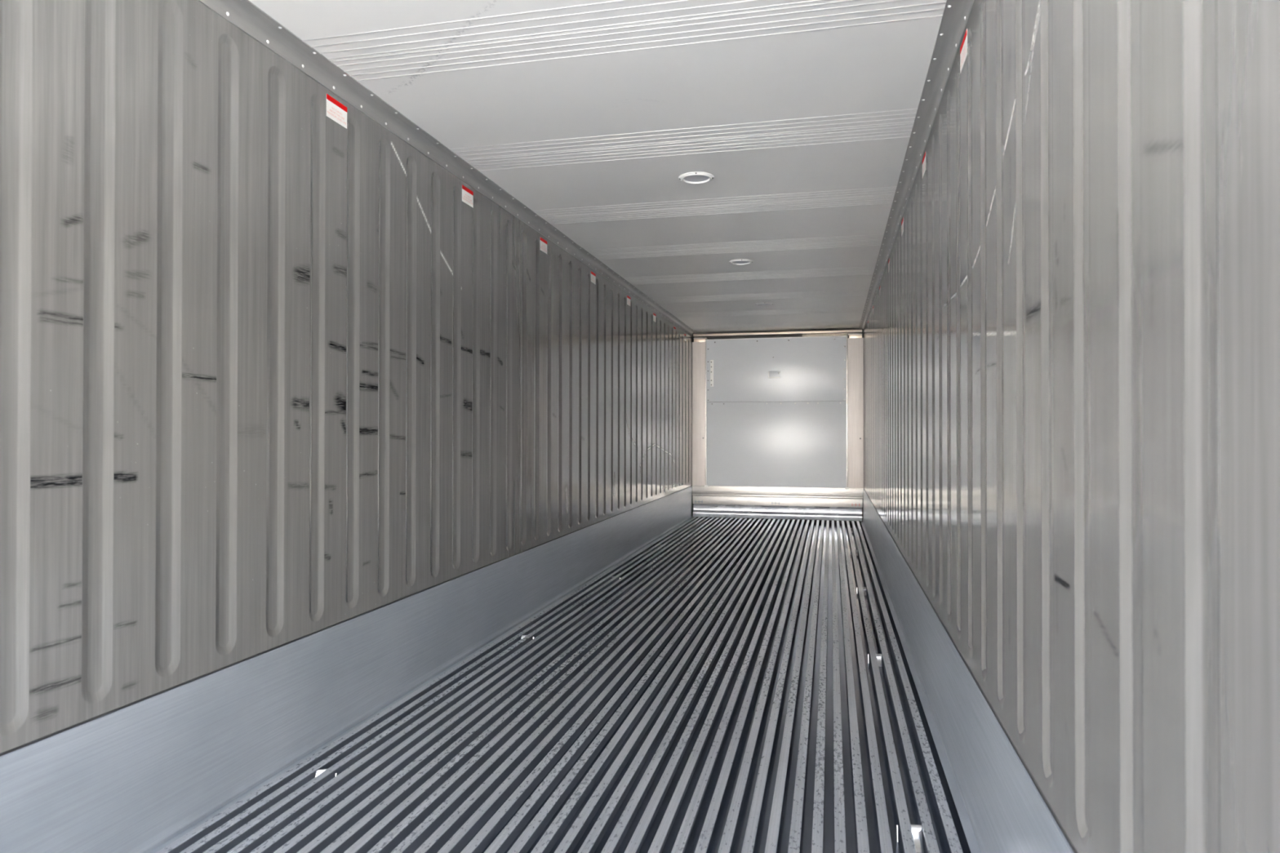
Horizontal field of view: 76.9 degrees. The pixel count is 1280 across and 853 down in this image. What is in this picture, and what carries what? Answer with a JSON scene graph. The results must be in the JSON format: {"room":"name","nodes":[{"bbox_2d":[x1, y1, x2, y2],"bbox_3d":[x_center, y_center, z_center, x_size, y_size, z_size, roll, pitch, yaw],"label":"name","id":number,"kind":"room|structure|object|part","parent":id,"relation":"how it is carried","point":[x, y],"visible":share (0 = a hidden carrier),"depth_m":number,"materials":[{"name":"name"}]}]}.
{"room":"cargo space","nodes":[
{"label":"cargo space","id":0,"kind":"room"},
{"bbox_2d":[0,0,692,753],"bbox_3d":[-0.617,-0.243,5.517,0.008,2.130,11.550,0,0,13],"label":"wall","id":1,"kind":"structure","parent":0,"point":[269,379],"depth_m":2.64,"materials":[{"name":"silver metal"}]},
{"bbox_2d":[326,93,346,128],"bbox_3d":[-1.177,-1.223,3.131,0.001,0.085,0.134,0,-1,13],"label":"sticker","id":2,"kind":"object","parent":1,"relation":"attached to","point":[336,111],"visible":1,"depth_m":3.13,"materials":[{"name":"white paper"}]},
{"bbox_2d":[0,485,693,852],"bbox_3d":[-0.597,0.999,5.498,0.046,0.438,11.538,0,0,13],"label":"baseboard","id":3,"kind":"structure","parent":1,"relation":"attached to","point":[138,776],"depth_m":2.72,"materials":[{"name":"metal"}]},
{"bbox_2d":[198,0,696,337],"bbox_3d":[-0.581,-1.305,5.514,0.064,0.066,11.546,0,0,13],"label":"trim","id":4,"kind":"structure","parent":1,"relation":"attached to","point":[244,15],"depth_m":3.48,"materials":[{"name":"metal"}]},
{"bbox_2d":[462,184,473,208],"bbox_3d":[-0.910,-1.216,4.258,0.001,0.085,0.134,0,0,13],"label":"sticker","id":5,"kind":"object","parent":1,"relation":"attached to","point":[467,194],"visible":1,"depth_m":4.25,"materials":[{"name":"white paper"}]},
{"bbox_2d":[540,237,546,253],"bbox_3d":[-0.643,-1.208,5.386,0.001,0.085,0.134,0,0,13],"label":"sticker","id":6,"kind":"object","parent":1,"relation":"attached to","point":[543,242],"visible":1,"depth_m":5.38,"materials":[{"name":"white paper"}]},
{"bbox_2d":[591,271,595,284],"bbox_3d":[-0.378,-1.201,6.508,0.001,0.085,0.134,0,-1,13],"label":"sticker","id":7,"kind":"object","parent":1,"relation":"attached to","point":[593,274],"visible":1,"depth_m":6.51,"materials":[{"name":"white paper"}]},
{"bbox_2d":[626,295,630,306],"bbox_3d":[-0.107,-1.193,7.653,0.001,0.085,0.134,0,0,13],"label":"sticker","id":8,"kind":"object","parent":1,"relation":"attached to","point":[628,297],"visible":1,"depth_m":7.64,"materials":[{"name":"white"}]},
{"bbox_2d":[653,312,656,322],"bbox_3d":[0.160,-1.185,8.777,0.001,0.085,0.134,0,0,13],"label":"sticker","id":9,"kind":"object","parent":1,"relation":"attached to","point":[654,314],"visible":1,"depth_m":8.76,"materials":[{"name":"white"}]},
{"bbox_2d":[155,516,970,852],"bbox_3d":[0.523,1.236,5.340,2.310,0.070,11.750,0,0,13],"label":"floor","id":10,"kind":"structure","parent":0,"point":[722,693],"depth_m":3.13,"materials":[{"name":"metal"}]},
{"bbox_2d":[315,768,337,777],"bbox_3d":[-1.083,1.209,2.752,0.074,0.048,0.089,0,0,13],"label":"clip","id":11,"kind":"object","parent":10,"relation":"on","point":[321,771],"visible":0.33,"depth_m":2.78,"materials":[{"name":"silver metal"}]},
{"bbox_2d":[856,586,866,595],"bbox_3d":[1.661,1.233,6.038,0.074,0.048,0.074,0,0,13],"label":"clip","id":12,"kind":"object","parent":10,"relation":"on","point":[864,588],"visible":0.86,"depth_m":6.06,"materials":[{"name":"silver metal"}]},
{"bbox_2d":[867,653,882,666],"bbox_3d":[1.230,1.221,4.218,0.074,0.048,0.074,0,0,13],"label":"clip","id":13,"kind":"object","parent":10,"relation":"on","point":[879,656],"visible":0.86,"depth_m":4.23,"materials":[{"name":"silver metal"}]},
{"bbox_2d":[896,824,924,852],"bbox_3d":[0.793,1.208,2.369,0.074,0.048,0.074,0,0,13],"label":"clip","id":14,"kind":"object","parent":10,"relation":"on","point":[916,829],"visible":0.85,"depth_m":2.38,"materials":[{"name":"silver metal"}]},
{"bbox_2d":[248,0,946,333],"bbox_3d":[0.531,-1.345,5.381,2.290,0.019,11.800,0,0,13],"label":"ceiling","id":15,"kind":"structure","parent":0,"point":[590,114],"depth_m":3.52,"materials":[{"name":"white paint"}]},
{"bbox_3d":[-0.224,-1.361,2.190,2.280,0.006,1.115,0,0,13],"label":"panel","id":16,"kind":"part","parent":15,"relation":"part of","materials":[{"name":"white paint"}]},
{"bbox_3d":[0.033,-1.354,3.277,2.280,0.006,1.115,0,0,13],"label":"panel","id":17,"kind":"part","parent":15,"relation":"part of","materials":[{"name":"white paint"}]},
{"bbox_3d":[0.290,-1.347,4.364,2.280,0.006,1.115,0,0,13],"label":"panel","id":18,"kind":"part","parent":15,"relation":"part of","materials":[{"name":"white paint"}]},
{"bbox_2d":[678,171,714,183],"bbox_3d":[0.304,-1.337,4.346,0.192,0.011,0.192,0,0,13],"label":"cap","id":19,"kind":"object","parent":15,"relation":"attached to","point":[695,177],"visible":1,"depth_m":4.34,"materials":[{"name":"white plastic"}]},
{"bbox_3d":[0.548,-1.339,5.451,2.280,0.006,1.115,0,0,13],"label":"panel","id":20,"kind":"part","parent":15,"relation":"part of","materials":[{"name":"white paint"}]},
{"bbox_3d":[0.805,-1.332,6.538,2.280,0.006,1.115,0,0,13],"label":"panel","id":21,"kind":"part","parent":15,"relation":"part of","materials":[{"name":"white paint"}]},
{"bbox_2d":[728,258,753,264],"bbox_3d":[0.816,-1.323,6.490,0.192,0.011,0.192,0,0,13],"label":"cap","id":22,"kind":"object","parent":15,"relation":"attached to","point":[740,261],"visible":1,"depth_m":6.48,"materials":[{"name":"white plastic"}]},
{"bbox_3d":[1.062,-1.325,7.625,2.280,0.006,1.115,0,0,13],"label":"panel","id":23,"kind":"part","parent":15,"relation":"part of","materials":[{"name":"white paint"}]},
{"bbox_3d":[1.320,-1.317,8.712,2.280,0.006,1.115,0,0,13],"label":"panel","id":24,"kind":"part","parent":15,"relation":"part of","materials":[{"name":"white paint"}]},
{"bbox_2d":[755,302,773,306],"bbox_3d":[1.331,-1.308,8.629,0.192,0.011,0.192,0,0,13],"label":"cap","id":25,"kind":"object","parent":15,"relation":"attached to","point":[763,304],"visible":1,"depth_m":8.63,"materials":[{"name":"white plastic"}]},
{"bbox_3d":[1.577,-1.310,9.799,2.280,0.006,1.115,0,0,13],"label":"panel","id":26,"kind":"part","parent":15,"relation":"part of","materials":[{"name":"white paint"}]},
{"bbox_3d":[1.792,-1.304,10.708,2.280,0.006,0.750,0,0,13],"label":"panel","id":27,"kind":"part","parent":15,"relation":"part of","materials":[{"name":"white paint"}]},
{"bbox_2d":[692,328,863,523],"bbox_3d":[1.863,-0.015,11.002,2.330,2.609,0.030,0,0,13],"label":"wall","id":28,"kind":"structure","parent":0,"point":[862,333],"depth_m":10.98,"materials":[{"name":"grey metal"}]},
{"bbox_2d":[704,335,848,489],"bbox_3d":[1.819,-0.184,10.834,1.915,2.022,0.061,0,0,14],"label":"panel","id":29,"kind":"object","parent":28,"relation":"attached to","point":[783,428],"visible":1,"depth_m":10.82,"materials":[{"name":"white metal"}]},
{"bbox_3d":[0.984,-0.728,11.028,0.044,0.365,0.006,0,0,14],"label":"strap plate","id":30,"kind":"part","parent":29,"relation":"part of","materials":[{"name":"white plastic"}]},
{"bbox_3d":[1.814,-0.759,10.848,1.876,0.847,0.041,0,0,14],"label":"panel","id":31,"kind":"part","parent":29,"relation":"part of","materials":[{"name":"grey metal"}]},
{"bbox_3d":[1.820,0.239,10.843,1.864,1.144,0.034,0,0,14],"label":"panel","id":32,"kind":"part","parent":29,"relation":"part of","materials":[{"name":"grey metal"}]},
{"bbox_2d":[692,329,863,520],"bbox_3d":[1.831,-0.019,10.870,2.282,2.511,0.202,0,0,13],"label":"frame","id":33,"kind":"object","parent":28,"relation":"attached to","point":[711,501],"visible":0.9,"depth_m":10.78,"materials":[{"name":"metal"}]},
{"bbox_3d":[0.835,-0.163,11.154,0.211,2.005,0.110,0,0,13],"label":"post","id":34,"kind":"part","parent":33,"relation":"part of","materials":[{"name":"beige metal"}]},
{"bbox_3d":[1.837,0.935,10.889,2.266,0.022,0.149,0,0,13],"label":"sill rail","id":35,"kind":"part","parent":33,"relation":"part of","materials":[{"name":"silver metal"}]},
{"bbox_3d":[1.837,0.866,10.891,2.266,0.108,0.146,0,0,13],"label":"sill plate","id":36,"kind":"part","parent":33,"relation":"part of","materials":[{"name":"silver metal"}]},
{"bbox_3d":[1.836,1.006,10.887,2.250,0.111,0.152,0,0,13],"label":"rail","id":37,"kind":"part","parent":33,"relation":"part of","materials":[{"name":"silver metal"}]},
{"bbox_3d":[2.850,-0.164,10.677,0.211,2.005,0.110,0,0,13],"label":"post","id":38,"kind":"part","parent":33,"relation":"part of","materials":[{"name":"beige metal"}]},
{"bbox_2d":[863,0,1279,852],"bbox_3d":[1.620,-0.245,4.988,0.008,2.130,11.550,0,0,13],"label":"wall","id":39,"kind":"structure","parent":0,"point":[1072,338],"depth_m":1.27,"materials":[{"name":"silver metal"}]},
{"bbox_2d":[888,257,889,272],"bbox_3d":[1.857,-1.202,6.012,0.001,0.085,0.134,0,0,13],"label":"sticker","id":40,"kind":"object","parent":39,"relation":"attached to","point":[889,258],"visible":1,"depth_m":6.00,"materials":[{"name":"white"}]},
{"bbox_2d":[901,217,903,235],"bbox_3d":[1.589,-1.210,4.881,0.001,0.085,0.134,0,0,13],"label":"sticker","id":41,"kind":"object","parent":39,"relation":"attached to","point":[902,222],"visible":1,"depth_m":4.88,"materials":[{"name":"white paper"}]},
{"bbox_2d":[858,0,973,331],"bbox_3d":[1.585,-1.306,5.001,0.064,0.066,11.546,0,0,13],"label":"trim","id":42,"kind":"structure","parent":39,"relation":"attached to","point":[956,13],"depth_m":3.46,"materials":[{"name":"metal"}]},
{"bbox_2d":[922,151,925,177],"bbox_3d":[1.322,-1.217,3.755,0.001,0.085,0.134,0,0,13],"label":"sticker","id":43,"kind":"object","parent":39,"relation":"attached to","point":[924,157],"visible":1,"depth_m":3.74,"materials":[{"name":"white paper"}]},
{"bbox_2d":[960,28,967,73],"bbox_3d":[1.057,-1.225,2.634,0.001,0.085,0.134,0,-1,13],"label":"sticker","id":44,"kind":"object","parent":39,"relation":"attached to","point":[963,49],"visible":1,"depth_m":2.63,"materials":[{"name":"white paper"}]},
{"bbox_2d":[861,488,1076,852],"bbox_3d":[1.595,0.997,4.979,0.046,0.438,11.538,0,0,13],"label":"baseboard","id":45,"kind":"structure","parent":39,"relation":"attached to","point":[1000,806],"depth_m":2.56,"materials":[{"name":"metal"}]}
]}

